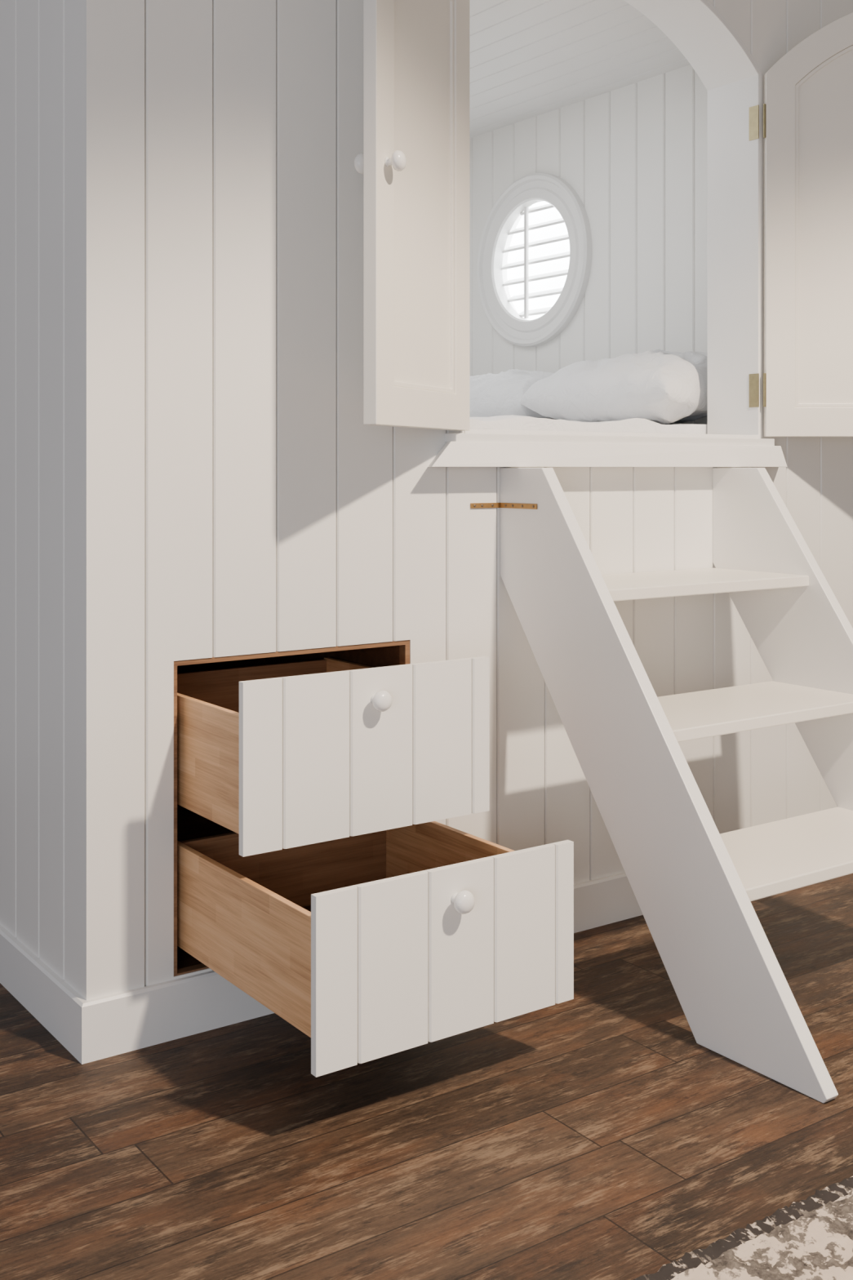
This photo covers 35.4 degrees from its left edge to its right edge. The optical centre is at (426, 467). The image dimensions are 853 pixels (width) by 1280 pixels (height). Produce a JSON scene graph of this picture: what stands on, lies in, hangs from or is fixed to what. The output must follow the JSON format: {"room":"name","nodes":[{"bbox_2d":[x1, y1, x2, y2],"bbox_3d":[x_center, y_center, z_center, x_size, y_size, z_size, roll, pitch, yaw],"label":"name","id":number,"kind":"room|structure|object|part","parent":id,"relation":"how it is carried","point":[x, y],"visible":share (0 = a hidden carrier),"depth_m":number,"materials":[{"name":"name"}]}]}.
{"room":"child's bedroom","nodes":[
{"label":"child's bedroom","id":0,"kind":"room"},
{"bbox_2d":[0,0,82,996],"bbox_3d":[-1.609,-0.950,4.177,0.022,4.500,2.978,0,0,-35],"label":"wall","id":1,"kind":"structure","parent":0,"point":[41,41],"depth_m":3.18,"materials":[{"name":"white wood"}]},
{"bbox_2d":[0,924,86,1063],"bbox_3d":[-1.614,1.235,4.150,0.017,0.130,3.017,0,0,-35],"label":"baseboard","id":2,"kind":"structure","parent":1,"relation":"attached to","point":[41,991],"depth_m":3.12,"materials":[{"name":"white wood"}]},
{"bbox_2d":[0,873,852,1279],"bbox_3d":[0.228,1.325,2.400,9.000,0.050,8.000,0,0,-35],"label":"floor","id":3,"kind":"structure","parent":0,"point":[590,1135],"depth_m":2.59,"materials":[{"name":"brown wood"}]},
{"bbox_2d":[470,467,852,1102],"bbox_3d":[0.818,0.650,3.383,0.962,1.300,1.073,0,0,-35],"label":"wooden steps","id":4,"kind":"structure","parent":3,"relation":"on","point":[694,886],"depth_m":3.32,"materials":[{"name":"white wood"}]},
{"bbox_2d":[632,1176,852,1279],"bbox_3d":[1.382,1.288,1.632,3.206,0.021,2.021,0,0,-35],"label":"rug","id":5,"kind":"object","parent":3,"relation":"on","point":[811,1238],"visible":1,"depth_m":2.19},
{"bbox_2d":[82,0,852,999],"bbox_3d":[1.284,-0.950,4.383,4.988,4.500,0.022,0,0,-35],"label":"wall","id":6,"kind":"structure","parent":0,"point":[238,497],"depth_m":3.20,"materials":[{"name":"white wood"}]},
{"bbox_2d":[173,640,409,976],"bbox_3d":[-0.538,0.803,3.569,0.697,0.762,0.787,0,0,-35],"label":"frame","id":7,"kind":"object","parent":6,"relation":"in","point":[188,824],"visible":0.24,"depth_m":3.51,"materials":[{"name":"wood"}]},
{"bbox_3d":[-0.762,0.803,3.886,0.697,0.762,0.010,0,0,-35],"label":"panel","id":8,"kind":"part","parent":7,"relation":"part of","materials":[{"name":"brown wood"}]},
{"bbox_2d":[177,656,489,857],"bbox_3d":[-0.306,0.630,3.241,0.650,0.363,0.745,0,0,-35],"label":"drawer","id":9,"kind":"object","parent":7,"relation":"in","point":[280,756],"depth_m":2.97,"materials":[{"name":"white wood"}]},
{"bbox_2d":[177,821,573,1077],"bbox_3d":[-0.133,0.987,2.997,0.650,0.343,0.745,0,0,-35],"label":"drawer","id":10,"kind":"object","parent":7,"relation":"in","point":[375,945],"depth_m":2.77,"materials":[{"name":"white wood"}]},
{"bbox_2d":[81,871,643,1064],"bbox_3d":[1.289,1.235,4.362,5.005,0.130,0.017,0,0,-35],"label":"baseboard","id":11,"kind":"structure","parent":6,"relation":"attached to","point":[132,1020],"depth_m":3.05,"materials":[{"name":"white wood"}]},
{"bbox_2d":[363,0,469,431],"bbox_3d":[-0.015,-0.790,3.261,0.034,1.385,0.546,0,0,24],"label":"door","id":12,"kind":"structure","parent":6,"relation":"attached to","point":[384,403],"depth_m":3.07,"materials":[{"name":"white wood"}]},
{"bbox_2d":[354,153,363,173],"bbox_3d":[-0.142,-0.700,3.076,0.045,0.047,0.047,0,0,25],"label":"handle","id":13,"kind":"object","parent":12,"relation":"attached to","point":[358,161],"visible":0.4,"depth_m":3.06,"materials":[{"name":"white ceramic"}]},
{"bbox_2d":[384,150,406,171],"bbox_3d":[-0.070,-0.698,3.043,0.045,0.047,0.047,0,0,25],"label":"handle","id":14,"kind":"object","parent":12,"relation":"attached to","point":[398,160],"visible":1,"depth_m":3.03,"materials":[{"name":"white ceramic"}]},
{"bbox_2d":[394,0,449,388],"bbox_3d":[-0.015,-0.783,3.261,0.010,1.165,0.339,0,0,24],"label":"panel","id":15,"kind":"object","parent":12,"relation":"attached to","point":[421,27],"visible":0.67,"depth_m":3.25,"materials":[{"name":"white wood"}]},
{"bbox_2d":[394,0,453,393],"bbox_3d":[-0.015,-0.784,3.261,0.024,1.189,0.361,0,0,25],"label":"trim","id":16,"kind":"structure","parent":12,"relation":"attached to","point":[451,390],"depth_m":3.41,"materials":[{"name":"white wood"}]},
{"bbox_2d":[427,432,787,466],"bbox_3d":[0.562,-0.046,3.823,1.411,0.088,0.100,0,0,-35],"label":"window sill","id":17,"kind":"structure","parent":6,"relation":"attached to","point":[460,449],"depth_m":3.73,"materials":[{"name":"white wood"}]},
{"bbox_2d":[459,0,762,438],"bbox_3d":[0.513,-0.787,3.945,1.183,1.419,0.215,0,0,-35],"label":"trim","id":18,"kind":"structure","parent":6,"relation":"attached to","point":[732,79],"depth_m":4.24,"materials":[{"name":"white wood"}]},
{"bbox_2d":[749,104,759,407],"bbox_3d":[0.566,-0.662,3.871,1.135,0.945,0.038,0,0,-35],"label":"door hinge","id":19,"kind":"object","parent":6,"relation":"attached to","point":[754,110],"visible":0.5,"depth_m":4.19,"materials":[{"name":"gold metal"}]},
{"bbox_2d":[763,103,765,406],"bbox_3d":[1.056,-0.662,4.173,0.008,0.945,0.008,0,0,0],"label":"pin","id":20,"kind":"object","parent":6,"relation":"attached to","point":[764,104],"visible":1,"depth_m":4.17,"materials":[{"name":"gold metal"}]},
{"bbox_2d":[764,12,852,436],"bbox_3d":[1.341,-0.790,4.186,0.562,1.386,0.034,0,0,0],"label":"door","id":21,"kind":"structure","parent":6,"relation":"attached to","point":[782,418],"depth_m":4.17,"materials":[{"name":"white wood"}]},
{"bbox_2d":[795,45,852,407],"bbox_3d":[1.341,-0.785,4.186,0.377,1.192,0.024,0,0,0],"label":"trim","id":22,"kind":"structure","parent":21,"relation":"attached to","point":[804,79],"depth_m":4.17,"materials":[{"name":"white wood"}]},
{"bbox_2d":[799,49,852,403],"bbox_3d":[1.341,-0.785,4.186,0.355,1.168,0.010,0,0,0],"label":"panel","id":23,"kind":"object","parent":21,"relation":"attached to","point":[826,97],"visible":1,"depth_m":4.18,"materials":[{"name":"white wood"}]},
{"bbox_2d":[469,0,690,137],"bbox_3d":[-0.265,-1.515,4.747,2.360,0.030,2.356,0,0,-35],"label":"ceiling","id":24,"kind":"structure","parent":0,"point":[528,59],"depth_m":4.85,"materials":[{"name":"paint"}]},
{"bbox_2d":[469,64,707,424],"bbox_3d":[0.696,-0.740,5.407,0.030,1.520,2.326,0,0,-35],"label":"wall","id":25,"kind":"structure","parent":0,"point":[635,155],"depth_m":5.28,"materials":[{"name":"white wood"}]},
{"bbox_2d":[476,173,592,346],"bbox_3d":[0.458,-0.885,5.715,0.064,0.736,0.736,0,0,-35],"label":"window","id":26,"kind":"structure","parent":25,"relation":"in","point":[530,189],"depth_m":5.69,"materials":[{"name":"white wood"}]},
{"bbox_2d":[502,205,530,313],"bbox_3d":[0.508,-0.885,5.750,0.060,0.580,0.580,0,0,-35],"label":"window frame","id":27,"kind":"structure","parent":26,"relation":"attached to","point":[516,223],"depth_m":5.98,"materials":[{"name":"white wood"}]},
{"bbox_2d":[506,200,569,319],"bbox_3d":[0.529,-0.885,5.765,0.001,0.600,0.600,0,0,-35],"label":"glass","id":28,"kind":"object","parent":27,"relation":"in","point":[547,215],"visible":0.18,"depth_m":5.82,"materials":[{"name":"white"}]},
{"bbox_2d":[501,203,569,316],"bbox_3d":[0.498,-0.895,5.744,0.051,0.477,0.524,0,0,-35],"label":"louvres","id":29,"kind":"object","parent":26,"relation":"attached to","point":[562,273],"visible":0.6,"depth_m":5.75,"materials":[{"name":"white wood"}]},
{"bbox_2d":[524,207,528,318],"bbox_3d":[0.431,-0.885,5.779,0.012,0.480,0.016,0,0,-35],"label":"tilt rod","id":30,"kind":"object","parent":29,"relation":"attached to","point":[526,209],"visible":1,"depth_m":5.78,"materials":[{"name":"white wood"}]},
{"bbox_3d":[-0.265,0.040,4.747,2.360,0.040,2.356,0,0,-35],"label":"floor","id":31,"kind":"structure","parent":0,"visible":0},
{"bbox_2d":[469,414,707,434],"bbox_3d":[-0.298,-0.071,4.803,2.250,0.183,2.108,0,0,-35],"label":"mattress","id":32,"kind":"object","parent":31,"relation":"on","point":[512,422],"visible":0.05,"depth_m":4.06,"materials":[{"name":"white fabric"}]},
{"bbox_2d":[469,368,555,419],"bbox_3d":[0.297,-0.263,5.465,0.501,0.265,0.832,0,0,-38],"label":"pillow","id":33,"kind":"object","parent":32,"relation":"on","point":[491,394],"visible":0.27,"depth_m":5.16,"materials":[{"name":"white fabric"}]},
{"bbox_2d":[519,348,707,424],"bbox_3d":[0.776,-0.277,4.764,0.519,0.279,0.807,0,0,-32],"label":"pillow","id":34,"kind":"object","parent":32,"relation":"on","point":[663,387],"visible":0.7,"depth_m":4.54,"materials":[{"name":"white fabric"}]}
]}

